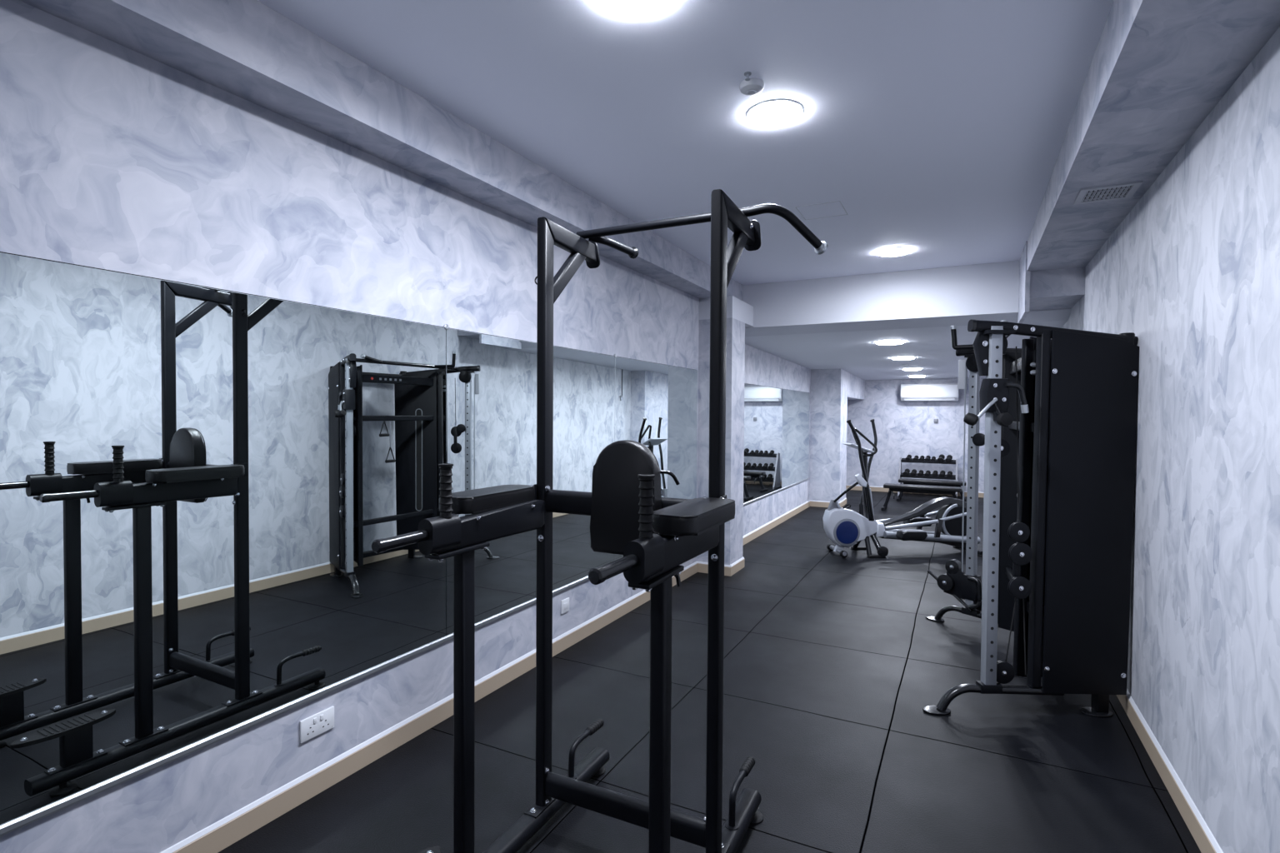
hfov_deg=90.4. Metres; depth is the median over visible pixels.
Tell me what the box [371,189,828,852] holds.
tower
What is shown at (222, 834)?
baseboard
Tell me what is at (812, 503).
baseboard
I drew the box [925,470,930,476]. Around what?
dumbbell
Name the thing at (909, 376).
ceiling light
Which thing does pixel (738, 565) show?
baseboard
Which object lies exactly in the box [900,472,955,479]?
shelf
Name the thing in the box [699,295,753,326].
beam
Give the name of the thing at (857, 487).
baseboard
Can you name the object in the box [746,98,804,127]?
recessed light
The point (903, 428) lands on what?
wall
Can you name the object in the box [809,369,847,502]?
column
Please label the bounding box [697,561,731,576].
baseboard
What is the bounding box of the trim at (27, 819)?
[0,575,588,836]
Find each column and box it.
[696,317,744,564]
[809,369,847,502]
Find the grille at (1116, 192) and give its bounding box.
[1081,185,1132,202]
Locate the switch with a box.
[564,602,568,609]
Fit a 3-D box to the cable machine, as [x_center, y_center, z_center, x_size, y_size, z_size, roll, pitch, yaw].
[2.203,0.392,3.748,1.000,2.088,1.738,1,1,27]
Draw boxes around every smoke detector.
[739,78,764,95]
[900,364,909,367]
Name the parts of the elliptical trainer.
fin trim, link rod, stand leg, moving arm, arm, stand leg, arm, moving arm, stand leg, pedal arm, pedal arm, rail, frame, rail, crank arm, crank arm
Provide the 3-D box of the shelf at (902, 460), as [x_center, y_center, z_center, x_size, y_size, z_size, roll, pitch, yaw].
[5.340,0.641,11.777,0.920,0.070,0.190,1,1,27]
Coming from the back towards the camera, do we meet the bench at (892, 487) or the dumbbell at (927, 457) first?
the dumbbell at (927, 457)
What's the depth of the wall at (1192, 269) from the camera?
2.18 m
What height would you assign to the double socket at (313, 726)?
0.086 m
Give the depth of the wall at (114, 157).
2.28 m
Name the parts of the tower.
dip handle, mount plate, post, rail, arm, push handle, plate, angled handle, dip handle, mount plate, post, arm, push handle, rail, plate, angled handle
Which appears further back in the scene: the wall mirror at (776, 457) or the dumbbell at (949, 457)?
the dumbbell at (949, 457)
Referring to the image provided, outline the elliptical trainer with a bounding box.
[822,419,982,558]
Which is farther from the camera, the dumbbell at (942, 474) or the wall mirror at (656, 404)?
the dumbbell at (942, 474)
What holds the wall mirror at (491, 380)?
attached to the wall at (114, 157)
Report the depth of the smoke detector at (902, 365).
9.30 m
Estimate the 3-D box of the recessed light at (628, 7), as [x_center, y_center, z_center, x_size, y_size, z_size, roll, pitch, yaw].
[-0.018,-1.342,1.963,0.246,0.018,0.246,1,1,27]
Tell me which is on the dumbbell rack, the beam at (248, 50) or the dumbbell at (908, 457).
the dumbbell at (908, 457)
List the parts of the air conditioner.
panel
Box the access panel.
[795,200,848,219]
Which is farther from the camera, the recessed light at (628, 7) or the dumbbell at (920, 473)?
the dumbbell at (920, 473)
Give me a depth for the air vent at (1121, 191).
3.07 m
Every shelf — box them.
[900,458,955,464]
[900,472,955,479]
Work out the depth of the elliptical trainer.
6.79 m
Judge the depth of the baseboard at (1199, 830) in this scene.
2.51 m
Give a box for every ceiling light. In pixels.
[875,340,904,344]
[891,356,914,359]
[902,368,921,370]
[909,375,925,377]
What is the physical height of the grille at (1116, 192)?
0.007 m
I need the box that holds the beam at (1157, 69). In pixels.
[1026,0,1279,271]
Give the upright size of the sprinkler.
0.024 m
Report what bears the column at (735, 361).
attached to the wall at (114, 157)
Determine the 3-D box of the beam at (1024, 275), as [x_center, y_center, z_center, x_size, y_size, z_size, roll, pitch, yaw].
[3.069,-1.131,5.083,0.030,0.530,0.720,1,1,27]
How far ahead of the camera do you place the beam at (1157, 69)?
2.22 m
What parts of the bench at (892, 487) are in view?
leg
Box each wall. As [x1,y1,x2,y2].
[0,0,810,852]
[845,378,985,492]
[1050,26,1279,852]
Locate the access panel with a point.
(832, 208)
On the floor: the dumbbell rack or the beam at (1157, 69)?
the dumbbell rack
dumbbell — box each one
[903,469,909,476]
[905,455,911,460]
[910,469,916,476]
[917,470,923,476]
[925,455,930,460]
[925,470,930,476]
[931,470,938,477]
[937,454,944,462]
[939,470,944,478]
[945,455,952,463]
[946,470,952,478]
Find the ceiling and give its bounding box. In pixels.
[257,0,1113,284]
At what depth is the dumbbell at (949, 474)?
11.44 m
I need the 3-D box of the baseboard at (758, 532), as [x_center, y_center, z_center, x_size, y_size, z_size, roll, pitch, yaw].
[1.748,1.289,8.385,0.014,0.099,4.520,1,1,27]
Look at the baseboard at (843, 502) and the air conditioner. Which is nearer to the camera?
the baseboard at (843, 502)
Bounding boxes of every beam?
[19,0,743,301]
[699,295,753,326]
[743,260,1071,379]
[847,372,864,399]
[1017,240,1029,323]
[1026,0,1279,271]
[1029,266,1085,310]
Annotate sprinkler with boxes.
[744,71,751,80]
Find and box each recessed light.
[599,0,669,15]
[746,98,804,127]
[876,247,910,256]
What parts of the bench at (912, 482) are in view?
leg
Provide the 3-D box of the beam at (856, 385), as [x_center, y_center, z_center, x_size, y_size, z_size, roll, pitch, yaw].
[3.755,-0.743,11.733,0.475,0.450,2.070,1,1,27]
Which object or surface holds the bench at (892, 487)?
on the floor
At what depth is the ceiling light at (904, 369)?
9.91 m
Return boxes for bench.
[880,483,961,510]
[896,478,966,502]
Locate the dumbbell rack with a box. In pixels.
[897,456,957,497]
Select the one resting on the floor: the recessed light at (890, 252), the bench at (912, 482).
the bench at (912, 482)
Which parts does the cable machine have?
foot plate, foot plate, adjustment lever, swivel arm, leg, angled handle, carriage handle, swivel arm, swivel arm, leg, stack post, carriage handle, stack post, stack post, foot plate, leg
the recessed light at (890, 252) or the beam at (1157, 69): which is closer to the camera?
the beam at (1157, 69)
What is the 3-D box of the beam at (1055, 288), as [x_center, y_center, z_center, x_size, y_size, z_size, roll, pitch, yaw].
[4.050,-1.208,6.602,0.360,0.425,4.280,1,1,27]
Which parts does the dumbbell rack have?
frame, frame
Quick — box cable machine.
[922,319,1139,718]
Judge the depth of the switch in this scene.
4.03 m
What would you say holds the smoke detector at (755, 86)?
attached to the ceiling
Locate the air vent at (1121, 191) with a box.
[1073,180,1142,204]
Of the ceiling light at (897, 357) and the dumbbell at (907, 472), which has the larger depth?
the dumbbell at (907, 472)
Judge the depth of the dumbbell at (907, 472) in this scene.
11.76 m
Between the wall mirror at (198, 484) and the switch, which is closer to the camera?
the wall mirror at (198, 484)
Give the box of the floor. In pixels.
[217,490,1201,852]
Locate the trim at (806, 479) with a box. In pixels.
[743,477,809,505]
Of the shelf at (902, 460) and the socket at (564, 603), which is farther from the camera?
the shelf at (902, 460)
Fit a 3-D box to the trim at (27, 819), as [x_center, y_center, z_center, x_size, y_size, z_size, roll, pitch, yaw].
[-1.098,1.043,2.811,0.016,0.028,7.170,1,1,27]
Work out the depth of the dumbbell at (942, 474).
11.48 m
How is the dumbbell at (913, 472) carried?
on the dumbbell rack
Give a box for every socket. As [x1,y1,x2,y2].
[299,706,334,743]
[560,597,569,614]
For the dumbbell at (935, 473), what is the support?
on the dumbbell rack
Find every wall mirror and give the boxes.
[0,251,448,825]
[445,327,616,636]
[614,356,697,560]
[743,383,809,503]
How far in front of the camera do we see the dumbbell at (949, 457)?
11.53 m
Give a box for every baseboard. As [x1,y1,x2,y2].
[160,561,697,852]
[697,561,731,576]
[730,557,744,575]
[742,500,809,545]
[810,500,839,507]
[840,497,846,507]
[845,485,984,497]
[1116,690,1223,852]
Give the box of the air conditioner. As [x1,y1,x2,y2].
[900,383,958,400]
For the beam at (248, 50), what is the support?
attached to the wall at (114, 157)
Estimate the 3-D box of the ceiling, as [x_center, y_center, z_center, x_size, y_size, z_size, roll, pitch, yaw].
[0.200,-1.400,1.980,3.210,0.100,8.750,1,1,27]
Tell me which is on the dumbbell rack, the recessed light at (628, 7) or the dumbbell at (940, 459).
the dumbbell at (940, 459)
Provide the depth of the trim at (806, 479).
8.38 m
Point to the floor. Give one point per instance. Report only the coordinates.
(832, 662)

